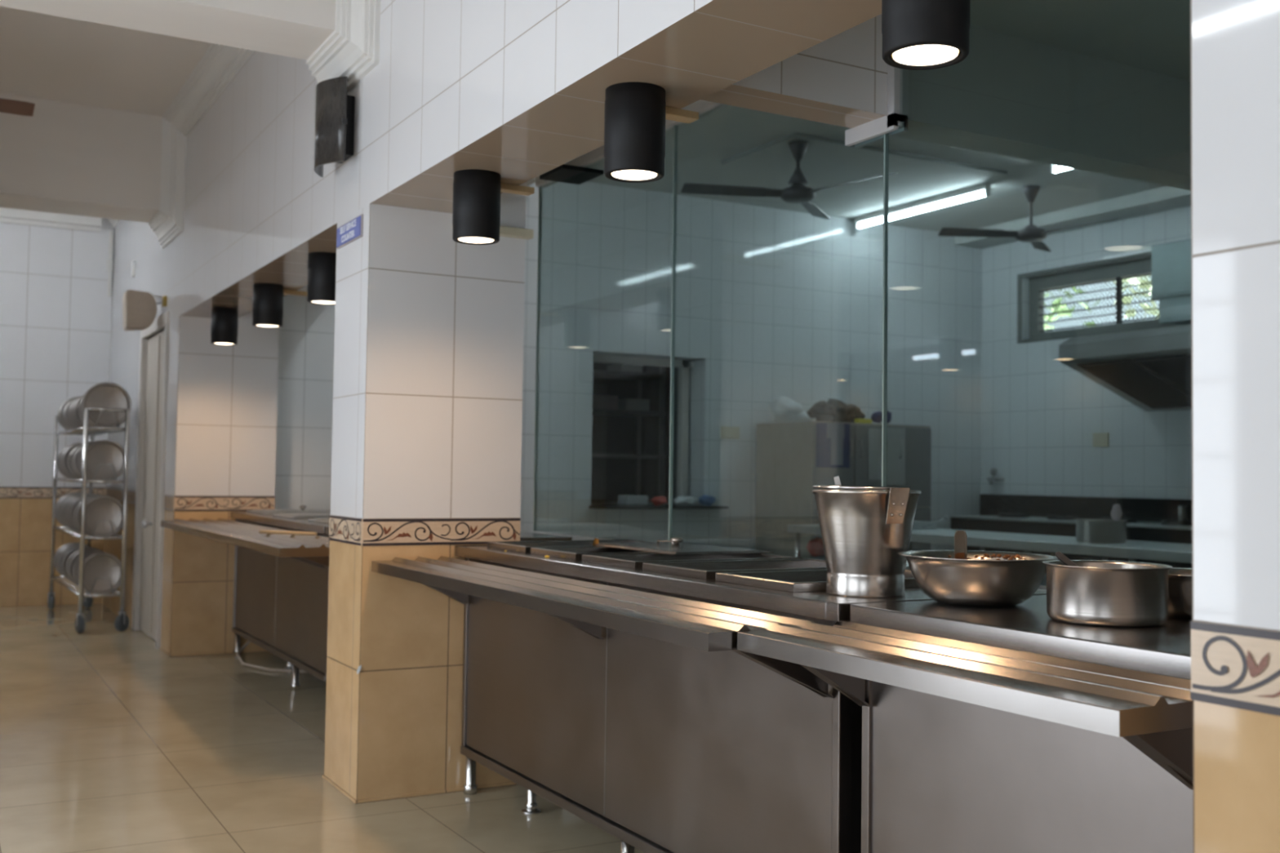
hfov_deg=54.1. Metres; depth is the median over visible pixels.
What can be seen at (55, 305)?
wall
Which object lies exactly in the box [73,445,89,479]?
dinner plate
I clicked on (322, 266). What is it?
spot lamp
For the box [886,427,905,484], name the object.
door
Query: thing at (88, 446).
dinner plate
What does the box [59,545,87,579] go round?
dinner plate
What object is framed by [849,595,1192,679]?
countertop
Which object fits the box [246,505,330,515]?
lid
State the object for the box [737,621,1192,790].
shelf
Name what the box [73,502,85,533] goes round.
dinner plate
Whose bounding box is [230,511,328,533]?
countertop
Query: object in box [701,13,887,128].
structure
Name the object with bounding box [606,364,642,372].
storage box
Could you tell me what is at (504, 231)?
batten
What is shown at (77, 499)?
dinner plate
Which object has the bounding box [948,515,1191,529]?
countertop
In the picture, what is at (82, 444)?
dinner plate
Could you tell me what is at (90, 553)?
dinner plate
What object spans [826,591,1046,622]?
countertop
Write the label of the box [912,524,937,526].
tray
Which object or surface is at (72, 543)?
dinner plate
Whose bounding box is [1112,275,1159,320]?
tree
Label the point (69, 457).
dinner plate
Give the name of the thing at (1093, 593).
cooking pot
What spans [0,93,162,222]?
structure
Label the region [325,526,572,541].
countertop
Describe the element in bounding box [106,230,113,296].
cable conduit
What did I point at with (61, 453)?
dinner plate
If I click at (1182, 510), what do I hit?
can
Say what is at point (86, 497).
dinner plate
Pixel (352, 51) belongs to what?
structure
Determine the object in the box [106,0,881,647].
wall
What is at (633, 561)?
pan
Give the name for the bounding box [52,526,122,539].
shelf
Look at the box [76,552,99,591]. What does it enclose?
dinner plate
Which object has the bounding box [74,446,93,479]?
dinner plate
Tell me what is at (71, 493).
dinner plate
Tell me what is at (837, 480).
ladle
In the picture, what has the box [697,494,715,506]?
packet
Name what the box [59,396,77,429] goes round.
dinner plate
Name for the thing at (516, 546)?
pan
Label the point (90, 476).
dinner plate
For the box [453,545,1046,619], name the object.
countertop
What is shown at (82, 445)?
dinner plate
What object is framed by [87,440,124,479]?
dinner plate
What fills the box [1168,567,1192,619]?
cooking pot
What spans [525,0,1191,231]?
ceiling
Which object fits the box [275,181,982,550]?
wall
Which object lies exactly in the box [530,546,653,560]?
pan
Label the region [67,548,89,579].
dinner plate
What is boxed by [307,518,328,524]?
lid
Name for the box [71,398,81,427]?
dinner plate
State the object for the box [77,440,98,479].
dinner plate
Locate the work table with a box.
[787,524,1191,589]
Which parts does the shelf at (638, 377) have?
post, post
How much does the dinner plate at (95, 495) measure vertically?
0.303 m
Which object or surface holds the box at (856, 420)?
on the refrigerator
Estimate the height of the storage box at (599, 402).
0.130 m
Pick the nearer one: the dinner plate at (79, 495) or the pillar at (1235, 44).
the pillar at (1235, 44)
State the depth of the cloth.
9.96 m
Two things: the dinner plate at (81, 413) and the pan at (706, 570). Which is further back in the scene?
the dinner plate at (81, 413)
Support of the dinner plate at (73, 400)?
on the trolley
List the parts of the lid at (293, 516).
lid plate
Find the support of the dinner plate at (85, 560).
on the trolley
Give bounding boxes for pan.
[487,539,649,553]
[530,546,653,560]
[582,552,801,569]
[642,558,826,579]
[715,568,919,592]
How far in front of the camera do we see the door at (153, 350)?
8.96 m
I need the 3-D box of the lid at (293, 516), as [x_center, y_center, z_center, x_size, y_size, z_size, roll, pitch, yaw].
[-1.807,0.510,7.403,0.600,0.051,0.480,2,-3,-30]
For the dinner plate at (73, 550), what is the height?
0.297 m
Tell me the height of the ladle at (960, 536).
0.125 m
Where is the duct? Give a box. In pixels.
[1151,239,1191,324]
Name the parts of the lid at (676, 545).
lifting handle, knob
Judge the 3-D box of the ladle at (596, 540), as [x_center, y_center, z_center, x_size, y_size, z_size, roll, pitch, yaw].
[-0.175,0.473,4.511,0.060,0.151,0.140,2,-3,-30]
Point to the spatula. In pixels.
(1116, 513)
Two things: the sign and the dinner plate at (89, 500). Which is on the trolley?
the dinner plate at (89, 500)
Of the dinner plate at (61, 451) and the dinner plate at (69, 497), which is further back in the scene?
the dinner plate at (61, 451)
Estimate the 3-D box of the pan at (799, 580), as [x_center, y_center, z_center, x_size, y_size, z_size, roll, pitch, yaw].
[0.539,0.475,3.254,0.600,0.182,0.338,2,-3,-30]
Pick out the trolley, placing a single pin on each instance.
(122, 621)
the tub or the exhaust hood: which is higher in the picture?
the exhaust hood
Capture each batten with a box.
[283,289,307,296]
[499,225,533,239]
[500,182,534,195]
[665,106,698,123]
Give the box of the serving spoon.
[921,515,949,528]
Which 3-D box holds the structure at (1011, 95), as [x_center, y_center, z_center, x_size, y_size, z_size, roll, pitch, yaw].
[3.364,-1.421,5.313,6.080,1.195,0.145,2,-3,-30]
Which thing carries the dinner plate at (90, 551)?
on the trolley
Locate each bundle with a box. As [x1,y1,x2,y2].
[806,398,865,422]
[871,410,891,423]
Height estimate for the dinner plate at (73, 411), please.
0.281 m
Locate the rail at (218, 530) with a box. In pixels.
[160,518,289,543]
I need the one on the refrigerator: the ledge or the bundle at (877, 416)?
the bundle at (877, 416)
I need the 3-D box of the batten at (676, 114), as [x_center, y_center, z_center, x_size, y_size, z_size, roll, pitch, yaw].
[0.077,-0.837,3.355,0.160,0.020,0.050,2,-3,-30]
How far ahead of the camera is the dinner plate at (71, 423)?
9.97 m
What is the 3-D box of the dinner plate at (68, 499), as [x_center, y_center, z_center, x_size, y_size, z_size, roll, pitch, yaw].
[-4.491,0.688,10.086,0.296,0.296,0.026,2,-1,-31]
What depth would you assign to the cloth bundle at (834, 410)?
10.05 m
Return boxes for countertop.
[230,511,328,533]
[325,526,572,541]
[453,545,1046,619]
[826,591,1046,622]
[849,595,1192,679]
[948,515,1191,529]
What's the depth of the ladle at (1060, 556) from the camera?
2.48 m
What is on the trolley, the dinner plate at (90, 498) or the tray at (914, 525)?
the dinner plate at (90, 498)
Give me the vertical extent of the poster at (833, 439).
0.350 m
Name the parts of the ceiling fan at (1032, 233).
blade, down rod, motor, blade, blade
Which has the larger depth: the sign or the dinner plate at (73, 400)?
the dinner plate at (73, 400)
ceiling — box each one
[0,5,211,115]
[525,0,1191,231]
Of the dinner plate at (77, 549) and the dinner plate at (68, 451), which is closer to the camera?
the dinner plate at (77, 549)
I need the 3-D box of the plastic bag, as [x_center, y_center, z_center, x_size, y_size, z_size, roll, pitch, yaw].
[1.240,-0.133,10.365,0.353,0.232,0.271,2,-3,-30]
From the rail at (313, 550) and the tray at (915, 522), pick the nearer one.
the rail at (313, 550)
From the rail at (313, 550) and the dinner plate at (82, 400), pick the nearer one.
the rail at (313, 550)
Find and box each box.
[592,395,617,409]
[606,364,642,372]
[617,398,649,410]
[854,418,871,423]
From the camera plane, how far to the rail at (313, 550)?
5.54 m
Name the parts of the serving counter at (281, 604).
corner post, leg, rail, leg, leg, corner post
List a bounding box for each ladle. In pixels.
[592,537,599,545]
[833,475,842,489]
[954,530,967,559]
[1054,551,1078,566]
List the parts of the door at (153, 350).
knob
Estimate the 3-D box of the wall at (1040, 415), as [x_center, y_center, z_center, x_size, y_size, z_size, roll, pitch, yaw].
[6.038,-0.189,6.889,0.200,3.460,11.200,2,-3,-30]
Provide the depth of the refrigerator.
10.06 m
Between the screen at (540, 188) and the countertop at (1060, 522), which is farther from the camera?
the countertop at (1060, 522)
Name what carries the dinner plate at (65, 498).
on the trolley
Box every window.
[593,354,692,497]
[1017,251,1189,343]
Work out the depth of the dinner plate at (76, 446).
9.93 m
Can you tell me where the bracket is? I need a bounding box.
[535,64,908,187]
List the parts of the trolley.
post, post, post, post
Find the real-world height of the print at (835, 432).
0.325 m
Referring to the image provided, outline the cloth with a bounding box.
[673,496,699,505]
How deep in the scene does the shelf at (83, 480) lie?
9.15 m
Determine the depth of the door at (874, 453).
10.02 m
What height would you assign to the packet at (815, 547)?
0.142 m
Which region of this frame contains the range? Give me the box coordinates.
[948,493,1191,589]
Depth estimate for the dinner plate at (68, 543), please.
10.44 m
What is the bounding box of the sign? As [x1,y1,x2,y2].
[336,213,363,248]
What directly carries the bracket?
attached to the ceiling at (1150, 35)
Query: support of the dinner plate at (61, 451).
on the trolley
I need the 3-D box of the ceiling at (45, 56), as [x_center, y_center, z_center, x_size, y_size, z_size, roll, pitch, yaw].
[-2.337,-2.196,4.108,2.900,0.100,14.770,2,-3,-30]
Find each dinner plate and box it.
[53,542,69,569]
[53,542,71,576]
[54,492,75,525]
[55,495,69,528]
[56,447,73,479]
[56,542,75,573]
[57,404,67,430]
[57,492,81,527]
[57,493,71,527]
[57,542,89,568]
[57,544,88,578]
[58,408,68,430]
[58,453,74,479]
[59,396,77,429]
[59,442,79,478]
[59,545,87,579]
[60,497,71,528]
[61,446,77,479]
[61,493,79,530]
[61,547,75,578]
[62,400,71,429]
[62,442,83,479]
[62,546,86,582]
[63,400,72,429]
[63,493,87,530]
[65,396,79,428]
[65,549,78,582]
[66,446,80,479]
[66,495,79,528]
[66,546,99,577]
[67,397,79,428]
[67,448,87,479]
[67,495,80,531]
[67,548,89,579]
[69,400,79,427]
[69,493,97,524]
[69,548,97,585]
[70,441,91,477]
[70,494,95,530]
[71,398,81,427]
[72,395,84,422]
[72,400,83,426]
[72,444,88,479]
[72,497,87,529]
[72,550,106,583]
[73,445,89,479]
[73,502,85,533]
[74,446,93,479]
[74,551,102,584]
[75,395,84,426]
[75,494,101,527]
[76,495,99,536]
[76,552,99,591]
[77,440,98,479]
[78,400,89,426]
[78,554,95,591]
[80,399,92,426]
[80,446,94,479]
[80,495,110,536]
[81,404,96,426]
[81,444,97,479]
[82,382,131,427]
[83,553,120,594]
[85,496,122,536]
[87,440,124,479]
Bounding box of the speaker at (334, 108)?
[314,75,355,177]
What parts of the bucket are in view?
bail handle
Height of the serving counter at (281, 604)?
0.917 m
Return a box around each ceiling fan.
[0,97,35,115]
[680,140,897,219]
[937,185,1117,252]
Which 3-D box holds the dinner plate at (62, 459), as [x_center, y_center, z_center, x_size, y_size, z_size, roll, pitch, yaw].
[-4.556,0.284,10.220,0.291,0.291,0.026,2,-2,-32]
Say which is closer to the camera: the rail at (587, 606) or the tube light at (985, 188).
the rail at (587, 606)
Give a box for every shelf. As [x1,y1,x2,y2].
[50,576,120,597]
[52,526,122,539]
[53,477,124,483]
[55,426,125,435]
[591,366,666,504]
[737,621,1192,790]
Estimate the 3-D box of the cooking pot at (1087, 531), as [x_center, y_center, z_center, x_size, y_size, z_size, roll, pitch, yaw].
[2.626,0.596,7.146,0.286,0.127,0.286,2,-3,-30]
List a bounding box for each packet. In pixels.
[649,496,666,506]
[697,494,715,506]
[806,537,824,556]
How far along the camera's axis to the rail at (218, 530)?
7.03 m
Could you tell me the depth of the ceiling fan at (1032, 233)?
9.65 m
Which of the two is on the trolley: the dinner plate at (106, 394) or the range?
the dinner plate at (106, 394)
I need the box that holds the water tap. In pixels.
[986,466,1004,484]
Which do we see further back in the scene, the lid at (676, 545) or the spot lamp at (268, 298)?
the spot lamp at (268, 298)
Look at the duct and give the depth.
9.64 m
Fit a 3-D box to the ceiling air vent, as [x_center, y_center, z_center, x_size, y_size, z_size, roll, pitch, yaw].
[-0.306,-1.123,5.591,0.200,0.018,0.240,2,-3,-30]
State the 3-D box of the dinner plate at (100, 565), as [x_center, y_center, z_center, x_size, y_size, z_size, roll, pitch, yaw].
[-3.911,1.071,9.123,0.300,0.300,0.027,2,-3,-32]
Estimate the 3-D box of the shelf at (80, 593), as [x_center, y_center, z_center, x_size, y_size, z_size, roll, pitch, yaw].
[-4.353,1.248,9.834,0.302,0.023,1.771,2,-3,-31]
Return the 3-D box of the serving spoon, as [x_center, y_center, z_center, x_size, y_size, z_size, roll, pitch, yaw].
[2.017,0.653,8.563,0.185,0.092,0.041,0,-2,18]
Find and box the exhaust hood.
[1058,324,1191,411]
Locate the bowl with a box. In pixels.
[897,550,1057,607]
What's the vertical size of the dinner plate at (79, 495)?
0.297 m
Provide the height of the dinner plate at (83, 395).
0.292 m
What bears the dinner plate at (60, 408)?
on the trolley
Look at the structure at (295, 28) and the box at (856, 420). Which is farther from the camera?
the box at (856, 420)
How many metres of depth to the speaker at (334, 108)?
4.72 m
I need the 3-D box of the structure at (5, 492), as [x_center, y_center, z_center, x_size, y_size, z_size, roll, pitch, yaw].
[-5.280,0.520,9.576,2.455,0.097,1.910,2,-3,-30]
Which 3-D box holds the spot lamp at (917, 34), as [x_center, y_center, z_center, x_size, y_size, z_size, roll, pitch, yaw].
[0.515,-0.774,2.264,0.155,0.219,0.155,2,-3,-30]
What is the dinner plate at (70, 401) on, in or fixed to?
on the trolley
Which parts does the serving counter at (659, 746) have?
corner post, leg, leg, rail, leg, panel, corner post, panel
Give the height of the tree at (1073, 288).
5.890 m
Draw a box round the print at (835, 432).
[826,423,844,465]
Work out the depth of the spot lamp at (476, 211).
4.05 m
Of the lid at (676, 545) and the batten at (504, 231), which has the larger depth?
the batten at (504, 231)
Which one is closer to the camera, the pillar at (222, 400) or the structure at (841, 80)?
the structure at (841, 80)
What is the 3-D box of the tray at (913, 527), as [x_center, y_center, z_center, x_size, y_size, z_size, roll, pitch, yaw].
[1.843,0.704,8.763,0.300,0.014,0.350,2,-3,-30]
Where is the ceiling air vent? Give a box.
[539,164,604,184]
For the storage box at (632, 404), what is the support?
on the shelf at (638, 377)
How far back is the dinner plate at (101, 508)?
9.15 m
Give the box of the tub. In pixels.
[617,494,648,505]
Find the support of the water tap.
attached to the wall at (1040, 415)
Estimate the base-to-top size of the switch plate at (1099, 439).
0.120 m
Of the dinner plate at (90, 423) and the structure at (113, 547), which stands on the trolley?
the dinner plate at (90, 423)
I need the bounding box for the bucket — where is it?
[811,484,921,598]
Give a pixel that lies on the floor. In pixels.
(110, 742)
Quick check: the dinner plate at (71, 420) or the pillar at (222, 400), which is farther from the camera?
the dinner plate at (71, 420)
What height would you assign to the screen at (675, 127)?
1.623 m
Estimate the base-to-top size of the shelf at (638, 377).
2.300 m
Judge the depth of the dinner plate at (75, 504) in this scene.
9.59 m
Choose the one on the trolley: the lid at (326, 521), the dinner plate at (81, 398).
the dinner plate at (81, 398)
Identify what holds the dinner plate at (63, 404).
on the trolley
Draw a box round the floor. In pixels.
[0,604,644,852]
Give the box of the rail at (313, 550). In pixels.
[226,533,329,568]
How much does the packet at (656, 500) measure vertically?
0.079 m
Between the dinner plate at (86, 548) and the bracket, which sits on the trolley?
the dinner plate at (86, 548)
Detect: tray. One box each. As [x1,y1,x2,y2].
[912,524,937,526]
[912,526,937,529]
[913,520,937,524]
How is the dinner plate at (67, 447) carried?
on the trolley
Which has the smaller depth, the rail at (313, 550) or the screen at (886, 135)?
the screen at (886, 135)
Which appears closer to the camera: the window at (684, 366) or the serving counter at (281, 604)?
the serving counter at (281, 604)
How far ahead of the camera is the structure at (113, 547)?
9.70 m
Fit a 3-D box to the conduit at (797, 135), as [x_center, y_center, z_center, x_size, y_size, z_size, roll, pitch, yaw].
[1.639,-1.883,9.112,1.933,0.026,0.883,2,-3,-30]
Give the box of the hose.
[235,640,306,672]
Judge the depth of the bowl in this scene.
2.66 m
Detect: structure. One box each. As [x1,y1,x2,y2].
[0,0,335,59]
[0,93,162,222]
[0,207,102,232]
[0,486,135,504]
[102,501,135,626]
[107,0,381,248]
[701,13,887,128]
[898,25,1191,190]
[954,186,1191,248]
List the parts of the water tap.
tap handle, spout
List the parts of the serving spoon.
handle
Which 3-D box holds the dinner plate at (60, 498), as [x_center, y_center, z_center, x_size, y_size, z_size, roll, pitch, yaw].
[-4.740,0.700,10.499,0.298,0.298,0.027,2,-1,-31]
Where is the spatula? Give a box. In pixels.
[1110,503,1122,520]
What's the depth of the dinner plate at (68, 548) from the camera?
10.13 m
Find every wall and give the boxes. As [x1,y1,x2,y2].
[0,217,114,607]
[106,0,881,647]
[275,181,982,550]
[591,362,678,504]
[981,205,1191,499]
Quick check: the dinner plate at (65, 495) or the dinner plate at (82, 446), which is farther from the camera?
the dinner plate at (65, 495)
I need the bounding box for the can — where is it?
[1177,506,1188,520]
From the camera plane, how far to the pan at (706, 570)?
3.67 m
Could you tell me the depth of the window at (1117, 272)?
10.78 m
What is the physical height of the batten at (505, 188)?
0.020 m
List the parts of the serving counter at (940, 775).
corner post, panel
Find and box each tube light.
[854,182,991,229]
[1049,164,1071,174]
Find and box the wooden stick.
[258,529,317,535]
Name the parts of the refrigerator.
cabinet door, cabinet door, door handle, door handle, cabinet door, door handle, cabinet door, cabinet door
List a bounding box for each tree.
[1044,287,1100,328]
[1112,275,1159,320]
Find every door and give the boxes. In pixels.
[131,311,169,648]
[867,428,882,479]
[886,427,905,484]
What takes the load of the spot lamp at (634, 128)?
attached to the wall at (515, 90)
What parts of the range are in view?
burner, burner, burner, burner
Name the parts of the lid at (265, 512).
lid plate, knob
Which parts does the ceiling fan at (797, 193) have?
blade, motor, down rod, blade, blade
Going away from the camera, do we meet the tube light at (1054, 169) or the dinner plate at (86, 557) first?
the tube light at (1054, 169)
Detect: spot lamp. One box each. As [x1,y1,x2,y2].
[210,306,238,345]
[252,283,283,328]
[306,252,336,305]
[452,168,501,244]
[604,81,666,182]
[881,0,969,70]
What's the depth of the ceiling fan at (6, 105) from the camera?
6.33 m
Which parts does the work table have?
leg, leg, leg, leg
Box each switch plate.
[720,426,739,439]
[1092,432,1109,447]
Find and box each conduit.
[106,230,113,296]
[720,133,1007,174]
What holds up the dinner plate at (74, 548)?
on the trolley
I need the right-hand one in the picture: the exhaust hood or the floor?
the exhaust hood
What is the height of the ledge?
0.025 m
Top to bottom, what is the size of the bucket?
0.254 m
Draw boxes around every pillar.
[159,311,279,657]
[322,182,525,804]
[1190,0,1279,852]
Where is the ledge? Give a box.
[588,504,728,509]
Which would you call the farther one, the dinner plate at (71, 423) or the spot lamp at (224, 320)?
the dinner plate at (71, 423)
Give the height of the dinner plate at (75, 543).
0.303 m
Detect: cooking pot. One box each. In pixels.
[1042,560,1172,627]
[1074,519,1127,543]
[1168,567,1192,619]
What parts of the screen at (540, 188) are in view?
pane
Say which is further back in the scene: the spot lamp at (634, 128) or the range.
the range
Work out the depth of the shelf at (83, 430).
9.48 m
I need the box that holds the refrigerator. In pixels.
[755,421,931,558]
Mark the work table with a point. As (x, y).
(1133, 550)
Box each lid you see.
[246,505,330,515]
[272,509,330,519]
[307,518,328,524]
[588,537,774,555]
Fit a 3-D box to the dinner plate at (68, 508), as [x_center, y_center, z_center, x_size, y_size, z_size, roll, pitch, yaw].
[-4.307,0.677,9.792,0.300,0.300,0.027,2,-2,-32]
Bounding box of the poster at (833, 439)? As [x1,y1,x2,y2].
[815,422,849,467]
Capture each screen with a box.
[533,186,613,539]
[668,124,677,540]
[881,132,1046,586]
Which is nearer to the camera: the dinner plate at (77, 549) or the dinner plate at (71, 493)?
the dinner plate at (77, 549)
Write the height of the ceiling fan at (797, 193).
0.400 m
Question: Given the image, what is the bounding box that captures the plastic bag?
[768,395,811,422]
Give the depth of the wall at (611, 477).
12.05 m
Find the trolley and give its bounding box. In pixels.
[47,407,130,633]
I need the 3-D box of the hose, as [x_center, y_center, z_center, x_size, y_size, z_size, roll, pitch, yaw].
[-2.273,1.383,7.670,0.305,0.141,0.866,2,-3,-30]
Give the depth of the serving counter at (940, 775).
2.36 m
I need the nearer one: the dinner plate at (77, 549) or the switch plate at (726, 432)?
the dinner plate at (77, 549)
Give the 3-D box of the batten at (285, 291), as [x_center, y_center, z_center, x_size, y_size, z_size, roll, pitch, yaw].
[-1.890,-0.729,6.836,0.180,0.020,0.050,2,-3,-30]
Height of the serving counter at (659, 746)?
0.917 m
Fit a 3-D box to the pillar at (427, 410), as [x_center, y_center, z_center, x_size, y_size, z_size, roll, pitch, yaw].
[-0.834,0.067,4.876,0.630,2.600,0.431,2,-3,-30]
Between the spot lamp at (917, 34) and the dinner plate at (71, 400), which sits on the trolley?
the dinner plate at (71, 400)
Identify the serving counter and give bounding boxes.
[230,511,328,689]
[453,545,1046,852]
[849,595,1193,852]
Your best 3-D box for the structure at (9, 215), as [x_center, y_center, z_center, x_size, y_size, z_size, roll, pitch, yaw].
[-5.747,-1.846,10.432,2.340,0.200,0.090,2,-3,-30]
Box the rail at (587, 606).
[371,555,833,698]

